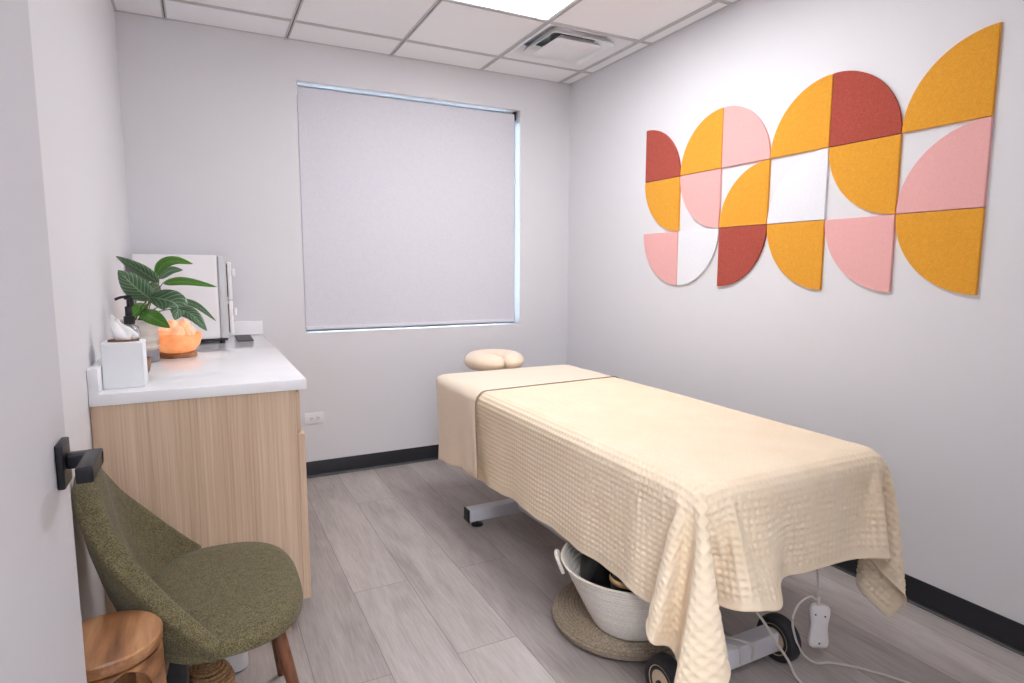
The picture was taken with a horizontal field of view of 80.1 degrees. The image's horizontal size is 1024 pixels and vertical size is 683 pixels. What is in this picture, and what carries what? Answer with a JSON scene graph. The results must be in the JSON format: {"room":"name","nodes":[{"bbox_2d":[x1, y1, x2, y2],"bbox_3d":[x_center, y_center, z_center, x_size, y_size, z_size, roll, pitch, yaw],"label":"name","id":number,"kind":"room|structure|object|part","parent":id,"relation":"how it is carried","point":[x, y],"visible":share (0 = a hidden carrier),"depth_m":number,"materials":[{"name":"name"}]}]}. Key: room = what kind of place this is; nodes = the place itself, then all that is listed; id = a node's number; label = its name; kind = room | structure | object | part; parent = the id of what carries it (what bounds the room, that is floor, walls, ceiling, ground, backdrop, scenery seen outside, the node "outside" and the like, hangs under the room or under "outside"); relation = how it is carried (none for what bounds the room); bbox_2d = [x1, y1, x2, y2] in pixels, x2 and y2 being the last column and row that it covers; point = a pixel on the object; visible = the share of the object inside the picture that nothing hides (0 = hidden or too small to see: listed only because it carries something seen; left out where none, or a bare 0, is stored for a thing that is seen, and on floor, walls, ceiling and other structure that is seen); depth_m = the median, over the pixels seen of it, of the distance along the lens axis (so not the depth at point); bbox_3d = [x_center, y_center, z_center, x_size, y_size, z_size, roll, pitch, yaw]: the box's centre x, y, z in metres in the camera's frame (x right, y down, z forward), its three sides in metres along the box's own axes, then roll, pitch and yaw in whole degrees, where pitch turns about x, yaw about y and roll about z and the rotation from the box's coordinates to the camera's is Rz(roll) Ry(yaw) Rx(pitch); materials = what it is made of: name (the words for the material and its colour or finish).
{"room":"massage room","nodes":[
{"label":"massage room","id":0,"kind":"room"},
{"bbox_2d":[28,0,134,621],"bbox_3d":[-1.278,-0.275,1.645,0.120,2.760,3.968,-3,8,-27],"label":"wall","id":1,"kind":"structure","parent":0,"point":[74,44],"depth_m":1.88,"materials":[{"name":"white paint"}]},
{"bbox_2d":[86,357,102,394],"bbox_3d":[-1.656,0.035,2.595,0.028,0.079,1.668,-3,8,-27],"label":"backsplash","id":2,"kind":"structure","parent":1,"relation":"attached to","point":[94,372],"depth_m":1.86,"materials":[{"name":"white stone"}]},
{"bbox_2d":[114,11,569,461],"bbox_3d":[-0.853,-0.551,3.975,2.764,2.760,0.170,-3,8,-27],"label":"wall","id":3,"kind":"structure","parent":0,"point":[210,118],"depth_m":3.65,"materials":[{"name":"white paint"}]},
{"bbox_2d":[230,320,262,335],"bbox_3d":[-1.745,-0.069,3.464,0.606,0.081,0.025,-3,8,-27],"label":"backsplash","id":4,"kind":"structure","parent":3,"relation":"attached to","point":[254,327],"depth_m":3.55,"materials":[{"name":"white tile"}]},
{"bbox_2d":[304,412,323,424],"bbox_3d":[-1.234,0.479,3.801,0.116,0.072,0.009,-3,8,-27],"label":"wall outlet","id":5,"kind":"object","parent":3,"relation":"attached to","point":[317,417],"visible":1,"depth_m":3.80,"materials":[{"name":"white plastic"}]},
{"bbox_2d":[306,444,438,478],"bbox_3d":[-0.534,0.763,4.189,2.139,0.102,0.016,-3,8,-27],"label":"baseboard","id":6,"kind":"structure","parent":3,"relation":"attached to","point":[327,467],"depth_m":3.99,"materials":[{"name":"black rubber"}]},
{"bbox_2d":[297,105,512,330],"bbox_3d":[-0.665,-0.842,4.098,1.479,1.485,0.050,-3,8,-27],"label":"window","id":7,"kind":"structure","parent":3,"relation":"in","point":[297,105],"depth_m":3.98,"materials":[{"name":"white"}]},
{"bbox_2d":[296,83,515,329],"bbox_3d":[-0.637,-0.839,4.030,1.466,1.468,0.057,-3,8,-27],"label":"roller shade","id":8,"kind":"object","parent":7,"relation":"attached to","point":[407,206],"visible":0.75,"depth_m":3.97,"materials":[{"name":"grey fabric"}]},
{"bbox_2d":[111,0,739,84],"bbox_3d":[0.021,-1.700,2.111,2.764,0.257,3.678,-3,8,-27],"label":"ceiling","id":9,"kind":"structure","parent":0,"point":[446,32],"depth_m":3.27,"materials":[{"name":"white tile"}]},
{"bbox_2d":[450,0,576,20],"bbox_3d":[0.200,-1.645,2.582,0.586,0.036,1.195,-3,8,-27],"label":"recessed light","id":10,"kind":"object","parent":9,"relation":"in","point":[545,10],"visible":1,"depth_m":3.07,"materials":[{"name":"white plastic"}]},
{"bbox_2d":[504,24,633,69],"bbox_3d":[0.329,-1.807,3.662,0.584,0.116,0.584,-3,8,-27],"label":"ceiling vent","id":11,"kind":"object","parent":9,"relation":"in","point":[554,45],"visible":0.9,"depth_m":3.67,"materials":[{"name":"white plastic"}]},
{"bbox_3d":[0.329,-1.862,3.655,0.580,0.004,0.580,-3,8,-27],"label":"plate","id":12,"kind":"part","parent":11,"relation":"part of","materials":[{"name":"grey metal"}]},
{"bbox_2d":[115,459,1023,682],"bbox_3d":[0.454,1.186,1.576,3.014,0.120,5.628,-3,8,-27],"label":"floor","id":13,"kind":"structure","parent":0,"point":[405,589],"depth_m":2.31,"materials":[{"name":"grey wood"}]},
{"bbox_2d":[82,610,166,682],"bbox_3d":[-0.832,0.879,1.274,0.209,0.556,0.209,5,9,37],"label":"wooden stool","id":14,"kind":"object","parent":13,"relation":"on","point":[126,646],"visible":0.7,"depth_m":1.24,"materials":[{"name":"brown wood"}]},
{"bbox_3d":[-0.822,0.905,1.195,0.143,0.521,0.063,-1,7,-7],"label":"leg","id":15,"kind":"part","parent":14,"relation":"part of","materials":[{"name":"brown wood"}]},
{"bbox_3d":[-0.842,0.886,1.357,0.143,0.521,0.063,-1,7,-7],"label":"leg","id":16,"kind":"part","parent":14,"relation":"part of","materials":[{"name":"brown wood"}]},
{"bbox_3d":[-0.751,0.894,1.286,0.063,0.521,0.143,-1,7,-7],"label":"leg","id":17,"kind":"part","parent":14,"relation":"part of","materials":[{"name":"brown wood"}]},
{"bbox_2d":[166,663,189,682],"bbox_3d":[-0.911,0.949,1.595,0.123,0.339,0.120,-3,8,-27],"label":"box","id":18,"kind":"object","parent":13,"relation":"on","point":[177,673],"visible":0.02,"depth_m":1.55,"materials":[{"name":"plastic"}]},
{"bbox_2d":[72,467,302,682],"bbox_3d":[-0.842,0.702,1.650,0.520,0.818,0.616,-3,8,-27],"label":"accent chair","id":19,"kind":"object","parent":13,"relation":"on","point":[217,602],"visible":0.84,"depth_m":1.56,"materials":[{"name":"green fabric"}]},
{"bbox_3d":[-0.939,0.515,1.578,0.301,0.431,0.616,-3,8,-27],"label":"backrest","id":20,"kind":"part","parent":19,"relation":"part of","materials":[{"name":"green fabric"}]},
{"bbox_3d":[-0.886,0.930,1.494,0.037,0.403,0.137,5,8,37],"label":"leg","id":21,"kind":"part","parent":19,"relation":"part of","materials":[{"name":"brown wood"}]},
{"bbox_3d":[-0.798,0.682,1.670,0.410,0.059,0.596,-3,8,-27],"label":"seat","id":22,"kind":"part","parent":19,"relation":"part of","materials":[{"name":"green fabric"}]},
{"bbox_3d":[-0.741,0.883,1.895,0.037,0.402,0.122,0,7,3],"label":"leg","id":23,"kind":"part","parent":19,"relation":"part of","materials":[{"name":"brown wood"}]},
{"bbox_3d":[-0.575,0.917,1.609,0.128,0.402,0.037,1,7,5],"label":"leg","id":24,"kind":"part","parent":19,"relation":"part of","materials":[{"name":"brown wood"}]},
{"bbox_2d":[90,390,310,629],"bbox_3d":[-1.391,0.534,2.794,0.625,0.882,1.660,-3,8,-27],"label":"base cabinet","id":25,"kind":"object","parent":13,"relation":"on","point":[219,470],"visible":0.58,"depth_m":2.05,"materials":[{"name":"brown wood"}]},
{"bbox_2d":[86,320,306,406],"bbox_3d":[-1.383,0.037,2.732,0.636,0.118,1.672,-3,8,-27],"label":"countertop","id":26,"kind":"structure","parent":25,"relation":"on","point":[231,367],"depth_m":2.18,"materials":[{"name":"white stone"}]},
{"bbox_2d":[100,314,147,389],"bbox_3d":[-1.272,0.028,1.999,0.116,0.236,0.116,-3,8,-27],"label":"tissue box","id":27,"kind":"object","parent":26,"relation":"on","point":[123,357],"visible":1,"depth_m":1.96,"materials":[{"name":"white"}]},
{"bbox_2d":[114,295,140,338],"bbox_3d":[-1.424,-0.030,2.272,0.069,0.286,0.069,0,7,0],"label":"pump bottle","id":28,"kind":"object","parent":26,"relation":"on","point":[129,319],"visible":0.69,"depth_m":2.25,"materials":[{"name":"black plastic"}]},
{"bbox_2d":[147,356,150,372],"bbox_3d":[-1.329,0.093,2.150,0.100,0.070,0.100,-3,8,-27],"label":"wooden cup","id":29,"kind":"object","parent":26,"relation":"on","point":[148,358],"visible":0.15,"depth_m":2.15,"materials":[{"name":"brown wood"}]},
{"bbox_2d":[116,256,215,362],"bbox_3d":[-1.434,-0.139,2.548,0.364,0.436,0.360,-3,8,-27],"label":"potted plant","id":30,"kind":"object","parent":26,"relation":"on","point":[136,283],"visible":0.87,"depth_m":2.48,"materials":[{"name":"green plant"}]},
{"bbox_3d":[-1.536,-0.029,2.515,0.140,0.126,0.140,-3,8,-27],"label":"pot","id":31,"kind":"part","parent":30,"relation":"part of","materials":[{"name":"beige ceramic"}]},
{"bbox_3d":[-1.536,0.058,2.525,0.132,0.050,0.132,-3,8,-27],"label":"pot","id":32,"kind":"part","parent":30,"relation":"part of","materials":[{"name":"grey ceramic"}]},
{"bbox_2d":[159,331,201,358],"bbox_3d":[-1.468,0.013,2.673,0.198,0.104,0.198,-3,8,-27],"label":"bowl","id":33,"kind":"object","parent":26,"relation":"on","point":[171,346],"visible":0.82,"depth_m":2.61,"materials":[{"name":"orange stone"}]},
{"bbox_2d":[158,328,169,335],"bbox_3d":[-1.494,-0.030,2.622,0.061,0.062,0.059,3,8,26],"label":"crystal","id":34,"kind":"object","parent":33,"relation":"in","point":[162,331],"visible":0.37,"depth_m":2.60},
{"bbox_2d":[168,326,184,334],"bbox_3d":[-1.448,-0.039,2.629,0.060,0.060,0.063,3,7,25],"label":"crystal","id":35,"kind":"object","parent":33,"relation":"in","point":[176,330],"visible":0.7,"depth_m":2.61},
{"bbox_2d":[183,325,194,335],"bbox_3d":[-1.419,-0.040,2.665,0.061,0.068,0.059,-3,8,-27],"label":"crystal","id":36,"kind":"object","parent":33,"relation":"in","point":[189,330],"visible":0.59,"depth_m":2.65},
{"bbox_2d":[178,319,189,327],"bbox_3d":[-1.439,-0.072,2.669,0.049,0.056,0.053,-1,7,-9],"label":"crystal","id":37,"kind":"object","parent":36,"relation":"on","point":[182,322],"visible":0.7,"depth_m":2.65},
{"bbox_2d":[131,254,236,342],"bbox_3d":[-1.704,-0.225,3.202,0.453,0.452,0.340,-3,8,-27],"label":"towel warmer","id":38,"kind":"object","parent":26,"relation":"on","point":[214,270],"visible":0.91,"depth_m":3.09,"materials":[{"name":"white plastic"}]},
{"bbox_3d":[-1.723,-0.019,3.216,0.395,0.012,0.328,-3,8,-27],"label":"plate","id":39,"kind":"part","parent":38,"relation":"part of","materials":[{"name":"black plastic"}]},
{"bbox_3d":[-1.557,-0.244,3.275,0.040,0.422,0.340,-3,8,-27],"label":"frame","id":40,"kind":"part","parent":38,"relation":"part of","materials":[{"name":"grey metal"}]},
{"bbox_3d":[-1.529,-0.329,3.279,0.024,0.192,0.316,-3,8,-27],"label":"door","id":41,"kind":"part","parent":38,"relation":"part of","materials":[{"name":"white plastic"}]},
{"bbox_3d":[-1.529,-0.139,3.302,0.024,0.171,0.316,-3,8,-27],"label":"door","id":42,"kind":"part","parent":38,"relation":"part of","materials":[{"name":"white plastic"}]},
{"bbox_3d":[-1.451,-0.357,3.169,0.018,0.040,0.040,-3,8,-27],"label":"door handle","id":43,"kind":"part","parent":38,"relation":"part of","materials":[{"name":"white plastic"}]},
{"bbox_3d":[-1.451,-0.157,3.192,0.018,0.040,0.040,-3,8,-27],"label":"door handle","id":44,"kind":"part","parent":38,"relation":"part of","materials":[{"name":"white plastic"}]},
{"bbox_2d":[235,334,253,341],"bbox_3d":[-1.480,-0.020,3.364,0.080,0.008,0.300,-3,8,-27],"label":"drip tray","id":45,"kind":"object","parent":26,"relation":"on","point":[240,338],"visible":1,"depth_m":3.33,"materials":[{"name":"grey"}]},
{"bbox_3d":[-1.469,-0.055,2.673,0.066,0.072,0.064,-3,8,-27],"label":"crystal","id":46,"kind":"object","parent":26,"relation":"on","visible":0},
{"bbox_2d":[167,320,176,328],"bbox_3d":[-1.478,-0.070,2.647,0.052,0.052,0.047,0,7,-2],"label":"crystal","id":47,"kind":"object","parent":46,"relation":"on","point":[172,323],"visible":0.51,"depth_m":2.63},
{"bbox_3d":[-0.885,0.218,2.406,0.012,0.146,0.577,-3,8,-27],"label":"drawer","id":48,"kind":"part","parent":25,"relation":"part of","materials":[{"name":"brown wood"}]},
{"bbox_3d":[-0.879,0.605,2.455,0.025,0.618,0.577,-3,8,-27],"label":"door","id":49,"kind":"part","parent":25,"relation":"part of","materials":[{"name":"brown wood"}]},
{"bbox_2d":[190,659,235,682],"bbox_3d":[-0.887,1.016,1.782,0.146,0.163,0.146,-3,8,-27],"label":"woven basket","id":50,"kind":"object","parent":13,"relation":"on","point":[222,671],"visible":0.73,"depth_m":1.75,"materials":[{"name":"brown wicker"}]},
{"bbox_2d":[189,651,248,672],"bbox_3d":[-0.978,0.926,2.005,0.189,0.289,0.174,-3,8,-27],"label":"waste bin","id":51,"kind":"object","parent":13,"relation":"on","point":[238,662],"visible":0.06,"depth_m":1.97,"materials":[{"name":"white plastic"}]},
{"bbox_2d":[552,581,673,660],"bbox_3d":[0.409,1.004,2.249,0.520,0.081,0.520,-5,8,-34],"label":"floor cushion","id":52,"kind":"object","parent":13,"relation":"on","point":[570,613],"visible":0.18,"depth_m":2.07,"materials":[{"name":"wicker"}]},
{"bbox_2d":[554,542,649,640],"bbox_3d":[0.417,0.853,2.123,0.507,0.246,0.496,-3,8,-27],"label":"rope basket","id":53,"kind":"object","parent":52,"relation":"on","point":[620,614],"visible":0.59,"depth_m":1.97,"materials":[{"name":"white fabric"}]},
{"bbox_3d":[0.164,0.757,2.116,0.035,0.054,0.112,0,7,1],"label":"handle","id":54,"kind":"part","parent":53,"relation":"part of","materials":[{"name":"white fabric"}]},
{"bbox_2d":[580,554,612,588],"bbox_3d":[0.367,0.787,2.146,0.246,0.224,0.180,-1,7,-6],"label":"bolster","id":55,"kind":"object","parent":53,"relation":"in","point":[591,570],"visible":0.25,"depth_m":2.06,"materials":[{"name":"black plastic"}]},
{"bbox_2d":[609,574,632,592],"bbox_3d":[0.382,0.787,1.977,0.125,0.137,0.116,-3,8,-27],"label":"bag","id":56,"kind":"object","parent":53,"relation":"in","point":[616,583],"visible":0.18,"depth_m":1.94,"materials":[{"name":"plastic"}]},
{"bbox_2d":[436,349,800,682],"bbox_3d":[0.294,0.570,2.917,0.864,0.786,2.502,-3,8,-27],"label":"massage table","id":57,"kind":"object","parent":13,"relation":"on","point":[661,667],"visible":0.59,"depth_m":2.01,"materials":[{"name":"beige fabric"}]},
{"bbox_2d":[437,365,617,478],"bbox_3d":[0.090,0.413,3.320,0.964,0.470,0.762,-3,8,-27],"label":"sheet","id":58,"kind":"object","parent":57,"relation":"on","point":[457,393],"visible":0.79,"depth_m":3.12,"materials":[{"name":"beige fabric"}]},
{"bbox_3d":[0.373,0.922,2.589,0.054,0.086,1.391,-3,8,-27],"label":"rail","id":59,"kind":"part","parent":57,"relation":"part of","materials":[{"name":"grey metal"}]},
{"bbox_2d":[467,375,906,682],"bbox_3d":[0.515,0.568,2.421,1.040,0.558,1.702,-3,8,-27],"label":"blanket","id":60,"kind":"object","parent":57,"relation":"on","point":[697,507],"visible":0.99,"depth_m":1.88,"materials":[{"name":"beige fabric"}]},
{"bbox_2d":[791,569,910,682],"bbox_3d":[1.225,0.783,1.880,0.656,0.610,0.113,3,7,20],"label":"controller","id":61,"kind":"object","parent":57,"relation":"hanging from","point":[819,613],"visible":0.97,"depth_m":1.96,"materials":[{"name":"white plastic"}]},
{"bbox_3d":[0.978,0.661,1.945,0.033,0.383,0.015,3,7,22],"label":"cord","id":62,"kind":"part","parent":61,"relation":"part of","materials":[{"name":"grey plastic"}]},
{"bbox_2d":[725,612,802,682],"bbox_3d":[0.869,0.935,1.825,0.202,0.328,0.518,-6,9,-42],"label":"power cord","id":63,"kind":"object","parent":13,"relation":"on","point":[757,613],"visible":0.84,"depth_m":1.92,"materials":[{"name":"grey plastic"}]},
{"bbox_2d":[567,0,1023,624],"bbox_3d":[1.293,-0.425,2.943,0.120,2.760,3.968,-3,8,-27],"label":"wall","id":64,"kind":"structure","parent":0,"point":[923,375],"depth_m":2.60,"materials":[{"name":"white paint"}]},
{"bbox_2d":[644,232,678,284],"bbox_3d":[0.878,-0.490,3.611,0.011,0.302,0.302,-3,8,-27],"label":"wall panel","id":65,"kind":"object","parent":64,"relation":"attached to","point":[661,249],"visible":1,"depth_m":3.57,"materials":[{"name":"pink fabric"}]},
{"bbox_2d":[645,177,680,230],"bbox_3d":[0.879,-0.793,3.575,0.011,0.302,0.302,-3,8,-27],"label":"wall panel","id":66,"kind":"object","parent":64,"relation":"attached to","point":[663,197],"visible":1,"depth_m":3.54,"materials":[{"name":"orange fabric"}]},
{"bbox_2d":[645,130,680,182],"bbox_3d":[0.879,-1.096,3.539,0.011,0.302,0.302,-3,8,-27],"label":"wall panel","id":67,"kind":"object","parent":64,"relation":"attached to","point":[663,162],"visible":1,"depth_m":3.55,"materials":[{"name":"red fabric"}]},
{"bbox_2d":[677,228,718,284],"bbox_3d":[1.016,-0.458,3.341,0.011,0.302,0.302,-3,8,-27],"label":"wall panel","id":68,"kind":"object","parent":64,"relation":"attached to","point":[696,248],"visible":1,"depth_m":3.35,"materials":[{"name":"white fabric"}]},
{"bbox_2d":[680,169,721,227],"bbox_3d":[1.017,-0.761,3.305,0.011,0.302,0.302,-3,8,-27],"label":"wall panel","id":69,"kind":"object","parent":64,"relation":"attached to","point":[701,192],"visible":1,"depth_m":3.27,"materials":[{"name":"pink fabric"}]},
{"bbox_2d":[680,107,723,175],"bbox_3d":[1.017,-1.063,3.269,0.011,0.302,0.302,-3,8,-27],"label":"wall panel","id":70,"kind":"object","parent":64,"relation":"attached to","point":[703,151],"visible":1,"depth_m":3.23,"materials":[{"name":"fabric"}]},
{"bbox_2d":[717,225,766,285],"bbox_3d":[1.154,-0.426,3.071,0.011,0.302,0.302,-3,8,-27],"label":"wall panel","id":71,"kind":"object","parent":64,"relation":"attached to","point":[739,248],"visible":1,"depth_m":3.08,"materials":[{"name":"red fabric"}]},
{"bbox_2d":[719,159,770,227],"bbox_3d":[1.155,-0.729,3.035,0.011,0.302,0.302,-3,8,-27],"label":"wall panel","id":72,"kind":"object","parent":64,"relation":"attached to","point":[746,203],"visible":1,"depth_m":3.00,"materials":[{"name":"fabric"}]},
{"bbox_2d":[722,106,770,167],"bbox_3d":[1.155,-1.031,2.999,0.011,0.302,0.302,-3,8,-27],"label":"wall panel","id":73,"kind":"object","parent":64,"relation":"attached to","point":[746,139],"visible":1,"depth_m":3.01,"materials":[{"name":"pink fabric"}]},
{"bbox_2d":[767,220,824,289],"bbox_3d":[1.292,-0.394,2.801,0.011,0.302,0.302,-3,8,-27],"label":"wall panel","id":74,"kind":"object","parent":64,"relation":"attached to","point":[797,248],"visible":1,"depth_m":2.76,"materials":[{"name":"orange fabric"}]},
{"bbox_2d":[767,148,828,223],"bbox_3d":[1.293,-0.697,2.765,0.011,0.302,0.302,-3,8,-27],"label":"wall panel","id":75,"kind":"object","parent":64,"relation":"attached to","point":[801,195],"visible":1,"depth_m":2.73,"materials":[{"name":"white fabric"}]},
{"bbox_2d":[770,74,833,158],"bbox_3d":[1.294,-0.999,2.729,0.011,0.302,0.302,-3,8,-27],"label":"wall panel","id":76,"kind":"object","parent":64,"relation":"attached to","point":[805,126],"visible":1,"depth_m":2.69,"materials":[{"name":"fabric"}]},
{"bbox_2d":[825,215,895,291],"bbox_3d":[1.431,-0.362,2.531,0.011,0.302,0.302,-3,8,-27],"label":"wall panel","id":77,"kind":"object","parent":64,"relation":"attached to","point":[862,248],"visible":1,"depth_m":2.49,"materials":[{"name":"pink fabric"}]},
{"bbox_2d":[829,134,902,213],"bbox_3d":[1.431,-0.664,2.496,0.011,0.302,0.302,-3,8,-27],"label":"wall panel","id":78,"kind":"object","parent":64,"relation":"attached to","point":[867,173],"visible":1,"depth_m":2.46,"materials":[{"name":"fabric"}]},
{"bbox_2d":[829,71,902,146],"bbox_3d":[1.432,-0.967,2.460,0.011,0.302,0.302,-3,8,-27],"label":"wall panel","id":79,"kind":"object","parent":64,"relation":"attached to","point":[864,107],"visible":1,"depth_m":2.47,"materials":[{"name":"red fabric"}]},
{"bbox_2d":[830,559,1023,655],"bbox_3d":[1.241,0.901,3.046,0.016,0.102,3.678,-3,8,-27],"label":"baseboard","id":80,"kind":"structure","parent":64,"relation":"attached to","point":[1003,631],"depth_m":2.24,"materials":[{"name":"black rubber"}]},
{"bbox_2d":[895,208,984,294],"bbox_3d":[1.569,-0.329,2.262,0.011,0.302,0.302,-3,8,-27],"label":"wall panel","id":81,"kind":"object","parent":64,"relation":"attached to","point":[944,247],"visible":1,"depth_m":2.22,"materials":[{"name":"orange fabric"}]},
{"bbox_2d":[896,116,993,213],"bbox_3d":[1.569,-0.632,2.226,0.011,0.302,0.302,-3,8,-27],"label":"wall panel","id":82,"kind":"object","parent":64,"relation":"attached to","point":[953,173],"visible":1,"depth_m":2.19,"materials":[{"name":"pink fabric"}]},
{"bbox_2d":[902,22,1001,132],"bbox_3d":[1.570,-0.935,2.190,0.011,0.302,0.302,-3,8,-27],"label":"wall panel","id":83,"kind":"object","parent":64,"relation":"attached to","point":[961,86],"visible":1,"depth_m":2.15,"materials":[{"name":"fabric"}]},
{"bbox_3d":[0.879,-0.147,0.591,2.764,2.760,0.120,-3,8,-27],"label":"wall","id":84,"kind":"structure","parent":0,"visible":0},
{"bbox_2d":[0,0,103,682],"bbox_3d":[-0.477,0.176,0.532,0.099,2.112,0.939,-3,8,-27],"label":"door","id":85,"kind":"structure","parent":84,"relation":"in","point":[41,634],"depth_m":0.78,"materials":[{"name":"grey"}]},
{"bbox_3d":[-0.663,0.179,0.900,0.010,0.066,0.056,-3,8,-27],"label":"handle plate","id":86,"kind":"part","parent":85,"relation":"part of","materials":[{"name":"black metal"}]},
{"bbox_3d":[-0.620,0.179,0.875,0.044,0.023,0.103,-3,8,-27],"label":"lever handle","id":87,"kind":"part","parent":85,"relation":"part of","materials":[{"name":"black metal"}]}
]}

